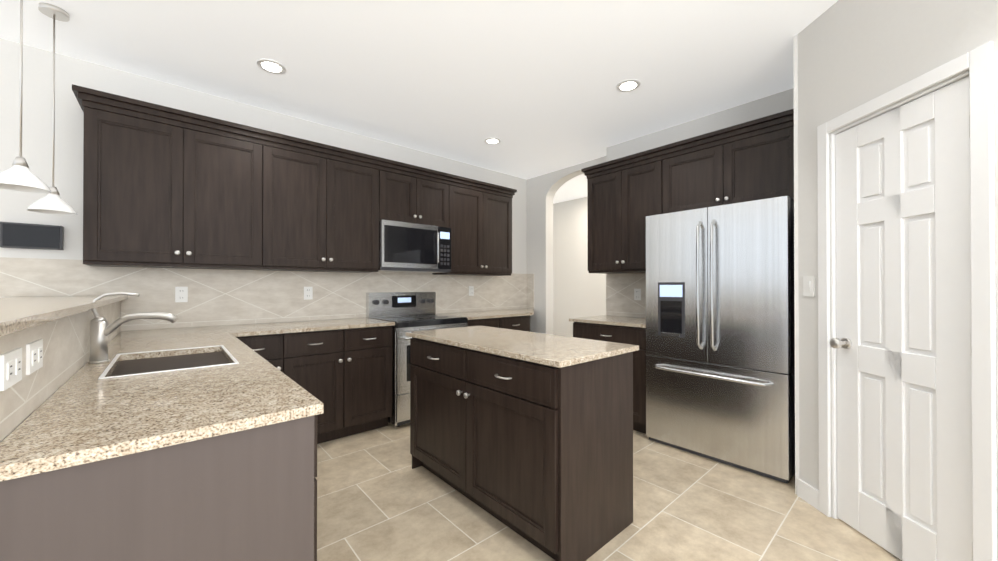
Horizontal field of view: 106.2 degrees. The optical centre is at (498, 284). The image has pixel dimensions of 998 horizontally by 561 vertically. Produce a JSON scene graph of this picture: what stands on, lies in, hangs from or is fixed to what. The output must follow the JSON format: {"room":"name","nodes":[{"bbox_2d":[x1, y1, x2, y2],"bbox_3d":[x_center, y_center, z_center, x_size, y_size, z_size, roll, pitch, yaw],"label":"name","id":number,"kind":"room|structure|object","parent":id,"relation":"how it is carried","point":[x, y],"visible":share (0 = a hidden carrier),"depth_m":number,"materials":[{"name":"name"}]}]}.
{"room":"kitchen","nodes":[
{"label":"kitchen","id":0,"kind":"room"},
{"bbox_2d":[0,295,127,442],"bbox_3d":[-1.865,0.647,1.434,0.475,1.158,2.649,0,0,-41],"label":"wall","id":1,"kind":"structure","parent":0,"point":[59,326],"depth_m":1.03,"materials":[{"name":"tile"}]},
{"bbox_2d":[0,342,31,390],"bbox_3d":[-1.005,0.173,0.774,0.008,0.070,0.120,0,0,-41],"label":"outlet","id":2,"kind":"object","parent":1,"relation":"attached to","point":[10,368],"depth_m":0.77,"materials":[{"name":"white plastic"}]},
{"bbox_2d":[32,339,42,372],"bbox_3d":[-1.124,0.173,0.909,0.008,0.070,0.120,0,0,-41],"label":"outlet","id":3,"kind":"object","parent":1,"relation":"attached to","point":[37,346],"depth_m":0.92,"materials":[{"name":"white plastic"}]},
{"bbox_2d":[0,38,526,317],"bbox_3d":[-2.124,-0.115,3.076,6.850,2.700,0.150,0,0,-41],"label":"wall","id":4,"kind":"structure","parent":0,"point":[37,96],"depth_m":2.43,"materials":[{"name":"paint"}]},
{"bbox_2d":[0,222,63,249],"bbox_3d":[-2.856,-0.294,2.297,0.240,0.150,0.051,0,0,-41],"label":"wall speaker","id":5,"kind":"object","parent":4,"relation":"attached to","point":[29,236],"visible":1,"depth_m":2.28,"materials":[{"name":"plastic"}]},
{"bbox_2d":[80,96,275,267],"bbox_3d":[-2.215,-0.616,2.672,0.974,0.953,0.340,0,0,-41],"label":"upper cabinet","id":6,"kind":"object","parent":4,"relation":"attached to","point":[165,187],"depth_m":2.49,"materials":[{"name":"brown wood"}]},
{"bbox_2d":[0,257,533,330],"bbox_3d":[-1.341,0.084,3.570,4.720,0.478,0.140,0,0,-41],"label":"backsplash","id":7,"kind":"structure","parent":4,"relation":"attached to","point":[218,297],"depth_m":3.02,"materials":[{"name":"tile"}]},
{"bbox_2d":[175,287,187,301],"bbox_3d":[-2.342,0.073,2.763,0.070,0.115,0.008,0,0,-41],"label":"outlet","id":8,"kind":"object","parent":7,"relation":"attached to","point":[181,293],"depth_m":2.76,"materials":[{"name":"white plastic"}]},
{"bbox_2d":[304,287,312,299],"bbox_3d":[-1.695,0.076,3.332,0.070,0.115,0.008,0,0,-41],"label":"outlet","id":9,"kind":"object","parent":7,"relation":"attached to","point":[308,291],"depth_m":3.33,"materials":[{"name":"white plastic"}]},
{"bbox_2d":[469,286,473,295],"bbox_3d":[-0.334,0.077,4.531,0.070,0.115,0.008,0,0,-41],"label":"outlet","id":10,"kind":"object","parent":7,"relation":"attached to","point":[471,288],"depth_m":4.53,"materials":[{"name":"white plastic"}]},
{"bbox_2d":[268,140,379,271],"bbox_3d":[-1.575,-0.613,3.236,0.977,0.953,0.340,0,0,-41],"label":"upper cabinet","id":11,"kind":"object","parent":4,"relation":"attached to","point":[328,204],"depth_m":3.12,"materials":[{"name":"brown wood"}]},
{"bbox_2d":[380,164,451,227],"bbox_3d":[-0.922,-0.840,3.811,0.762,0.493,0.340,0,0,-41],"label":"upper cabinet","id":12,"kind":"object","parent":4,"relation":"attached to","point":[405,196],"depth_m":3.67,"materials":[{"name":"brown wood"}]},
{"bbox_2d":[378,220,450,272],"bbox_3d":[-0.892,-0.358,3.774,0.754,0.460,0.427,0,0,-41],"label":"microwave","id":13,"kind":"object","parent":12,"relation":"attached to","point":[411,247],"visible":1,"depth_m":3.61,"materials":[{"name":"silver metal"}]},
{"bbox_2d":[432,180,515,275],"bbox_3d":[-0.294,-0.607,4.364,0.913,0.953,0.340,0,0,-41],"label":"upper cabinet","id":14,"kind":"object","parent":4,"relation":"attached to","point":[481,230],"depth_m":4.21,"materials":[{"name":"brown wood"}]},
{"bbox_2d":[0,0,837,203],"bbox_3d":[-0.027,-1.497,1.798,8.300,0.050,6.650,0,0,-41],"label":"ceiling","id":15,"kind":"structure","parent":0,"point":[531,85],"depth_m":2.45,"materials":[{"name":"paint"}]},
{"bbox_2d":[0,0,51,192],"bbox_3d":[-2.081,-0.945,1.632,0.176,1.054,0.176,0,0,-41],"label":"pendant light","id":16,"kind":"object","parent":15,"relation":"hanging from","point":[19,175],"visible":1,"depth_m":1.63,"materials":[{"name":"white glass"}]},
{"bbox_2d":[27,2,77,214],"bbox_3d":[-2.384,-0.928,2.006,0.176,1.084,0.176,0,0,-41],"label":"pendant light","id":17,"kind":"object","parent":15,"relation":"hanging from","point":[54,202],"visible":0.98,"depth_m":2.00,"materials":[{"name":"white glass"}]},
{"bbox_2d":[257,59,285,73],"bbox_3d":[-1.529,-1.464,2.521,0.169,0.007,0.169,0,0,40],"label":"recessed light","id":18,"kind":"object","parent":15,"relation":"in","point":[275,67],"depth_m":2.51,"materials":[{"name":"white paint"}]},
{"bbox_2d":[484,138,500,144],"bbox_3d":[-0.066,-1.457,3.810,0.169,0.007,0.169,0,0,40],"label":"recessed light","id":19,"kind":"object","parent":15,"relation":"in","point":[492,141],"depth_m":3.81,"materials":[{"name":"white paint"}]},
{"bbox_2d":[616,79,640,91],"bbox_3d":[0.952,-1.463,2.760,0.169,0.007,0.169,0,0,28],"label":"recessed light","id":20,"kind":"object","parent":15,"relation":"in","point":[628,85],"depth_m":2.75,"materials":[{"name":"white paint"}]},
{"bbox_2d":[527,156,605,334],"bbox_3d":[0.902,-0.106,4.708,0.150,2.700,1.400,0,0,-41],"label":"wall","id":21,"kind":"structure","parent":0,"point":[542,190],"depth_m":4.98,"materials":[{"name":"paint"}]},
{"bbox_2d":[553,197,605,336],"bbox_3d":[3.032,-0.108,4.484,0.150,2.700,6.650,0,0,-41],"label":"wall","id":22,"kind":"structure","parent":0,"point":[579,290],"depth_m":6.33,"materials":[{"name":"paint"}]},
{"bbox_2d":[315,422,901,560],"bbox_3d":[-0.027,1.253,1.784,8.300,0.050,6.650,0,0,-41],"label":"floor","id":23,"kind":"structure","parent":0,"point":[379,498],"depth_m":1.98,"materials":[{"name":"tile"}]},
{"bbox_2d":[0,415,316,560],"bbox_3d":[-0.910,0.781,1.072,0.545,0.888,0.720,0,0,-41],"label":"base cabinet","id":24,"kind":"object","parent":23,"relation":"on","point":[247,495],"depth_m":0.80,"materials":[{"name":"brown wood"}]},
{"bbox_2d":[0,325,322,481],"bbox_3d":[-1.514,0.327,1.777,0.570,0.026,2.598,0,0,-41],"label":"countertop","id":25,"kind":"structure","parent":24,"relation":"on","point":[84,414],"depth_m":0.96,"materials":[{"name":"stone"}]},
{"bbox_2d":[88,292,177,363],"bbox_3d":[-1.499,0.171,1.544,0.283,0.282,0.060,0,0,-22],"label":"faucet","id":26,"kind":"object","parent":25,"relation":"on","point":[101,329],"visible":1,"depth_m":1.50,"materials":[{"name":"silver metal"}]},
{"bbox_2d":[98,345,238,378],"bbox_3d":[-1.362,0.424,1.572,0.424,0.232,0.634,0,0,-41],"label":"sink","id":27,"kind":"object","parent":25,"relation":"in","point":[106,370],"visible":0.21,"depth_m":1.44,"materials":[{"name":"metal"}]},
{"bbox_2d":[111,352,228,375],"bbox_3d":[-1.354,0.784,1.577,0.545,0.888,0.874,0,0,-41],"label":"sink basin","id":28,"kind":"object","parent":27,"relation":"attached to","point":[125,367],"depth_m":1.61,"materials":[{"name":"silver metal"}]},
{"bbox_2d":[236,326,391,443],"bbox_3d":[-1.538,0.791,3.045,1.165,0.887,0.654,0,0,-41],"label":"base cabinet","id":29,"kind":"object","parent":23,"relation":"on","point":[344,376],"visible":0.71,"depth_m":2.94,"materials":[{"name":"brown wood"}]},
{"bbox_2d":[224,318,394,335],"bbox_3d":[-1.524,0.334,3.068,1.121,0.026,0.648,0,0,-41],"label":"countertop","id":30,"kind":"structure","parent":29,"relation":"on","point":[331,324],"depth_m":2.93,"materials":[{"name":"stone"}]},
{"bbox_2d":[366,292,467,426],"bbox_3d":[-0.784,0.658,3.647,0.750,1.158,0.727,0,0,-41],"label":"range","id":31,"kind":"object","parent":23,"relation":"on","point":[405,312],"visible":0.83,"depth_m":3.46,"materials":[{"name":"silver metal"}]},
{"bbox_2d":[467,315,530,331],"bbox_3d":[-0.192,0.798,4.253,0.928,0.888,0.618,0,0,-41],"label":"base cabinet","id":32,"kind":"object","parent":23,"relation":"on","point":[521,323],"visible":0.15,"depth_m":4.05,"materials":[{"name":"brown wood"}]},
{"bbox_2d":[437,309,533,319],"bbox_3d":[0.032,0.341,4.437,1.508,0.026,0.648,0,0,-41],"label":"countertop","id":33,"kind":"structure","parent":32,"relation":"on","point":[473,315],"depth_m":4.23,"materials":[{"name":"stone"}]},
{"bbox_2d":[410,337,632,560],"bbox_3d":[0.033,0.787,2.205,0.642,0.887,1.274,0,0,-41],"label":"kitchen island","id":34,"kind":"object","parent":23,"relation":"on","point":[539,456],"visible":0.92,"depth_m":1.78,"materials":[{"name":"brown wood"}]},
{"bbox_2d":[406,326,638,367],"bbox_3d":[0.050,0.330,2.223,0.640,0.026,1.320,0,0,-41],"label":"island countertop","id":35,"kind":"structure","parent":34,"relation":"on","point":[558,351],"depth_m":1.97,"materials":[{"name":"stone"}]},
{"bbox_2d":[573,322,647,433],"bbox_3d":[1.156,0.794,3.465,0.656,0.887,0.733,0,0,-41],"label":"base cabinet","id":36,"kind":"object","parent":23,"relation":"on","point":[621,334],"visible":0.27,"depth_m":3.09,"materials":[{"name":"brown wood"}]},
{"bbox_2d":[569,315,645,327],"bbox_3d":[1.156,0.336,3.485,0.638,0.026,0.767,0,0,-41],"label":"countertop","id":37,"kind":"structure","parent":36,"relation":"on","point":[640,322],"depth_m":3.38,"materials":[{"name":"stone"}]},
{"bbox_2d":[646,196,794,483],"bbox_3d":[1.673,0.337,2.812,0.696,1.781,0.910,0,0,-41],"label":"refrigerator","id":38,"kind":"object","parent":23,"relation":"on","point":[720,351],"visible":1,"depth_m":2.55,"materials":[{"name":"metal"}]},
{"bbox_2d":[606,88,793,161],"bbox_3d":[1.854,-0.113,3.461,0.370,2.700,1.730,0,0,-41],"label":"wall","id":39,"kind":"structure","parent":0,"point":[779,102],"depth_m":3.24,"materials":[{"name":"paint"}]},
{"bbox_2d":[606,273,645,317],"bbox_3d":[1.393,0.085,3.695,0.010,0.478,0.766,0,0,-41],"label":"backsplash","id":40,"kind":"structure","parent":39,"relation":"attached to","point":[620,300],"depth_m":3.81,"materials":[{"name":"tile"}]},
{"bbox_2d":[634,289,640,299],"bbox_3d":[1.370,0.098,3.706,0.008,0.115,0.070,0,0,-41],"label":"outlet","id":41,"kind":"object","parent":40,"relation":"attached to","point":[637,292],"depth_m":3.70,"materials":[{"name":"white plastic"}]},
{"bbox_2d":[585,153,668,272],"bbox_3d":[1.286,-0.611,3.545,0.370,0.953,0.817,0,0,-41],"label":"upper cabinet","id":42,"kind":"object","parent":39,"relation":"attached to","point":[620,198],"depth_m":3.43,"materials":[{"name":"brown wood"}]},
{"bbox_2d":[669,117,793,212],"bbox_3d":[1.822,-0.828,2.938,0.370,0.525,0.930,0,0,-41],"label":"upper cabinet","id":43,"kind":"object","parent":39,"relation":"attached to","point":[752,160],"depth_m":2.76,"materials":[{"name":"brown wood"}]},
{"bbox_2d":[793,34,798,494],"bbox_3d":[2.192,-0.118,2.525,1.100,2.700,0.120,0,0,-41],"label":"wall","id":44,"kind":"structure","parent":0,"point":[796,248],"depth_m":2.20,"materials":[{"name":"paint"}]},
{"bbox_2d":[798,0,997,560],"bbox_3d":[1.825,-0.124,1.343,0.120,2.700,1.700,0,0,-1],"label":"wall","id":45,"kind":"structure","parent":0,"point":[852,54],"depth_m":1.88,"materials":[{"name":"paint"}]},
{"bbox_2d":[797,478,818,509],"bbox_3d":[-0.417,1.180,2.113,8.149,0.100,5.341,0,0,-41],"label":"baseboard","id":46,"kind":"structure","parent":45,"relation":"attached to","point":[807,493],"depth_m":2.11,"materials":[{"name":"white paint"}]},
{"bbox_2d":[803,276,814,296],"bbox_3d":[1.748,0.010,2.116,0.012,0.115,0.070,0,0,1],"label":"light switch","id":47,"kind":"object","parent":45,"relation":"attached to","point":[808,281],"depth_m":2.11,"materials":[{"name":"white plastic"}]},
{"bbox_2d":[830,76,972,560],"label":"pantry door","id":48,"kind":"structure","parent":45,"relation":"in","point":[900,343],"depth_m":1.63,"materials":[{"name":"white paint"}]},
{"bbox_2d":[817,42,996,560],"bbox_3d":[1.810,0.182,1.686,0.137,2.092,0.714,0,0,-1],"label":"door frame","id":49,"kind":"structure","parent":45,"relation":"attached to","point":[978,62],"depth_m":1.38,"materials":[{"name":"white paint"}]}
]}

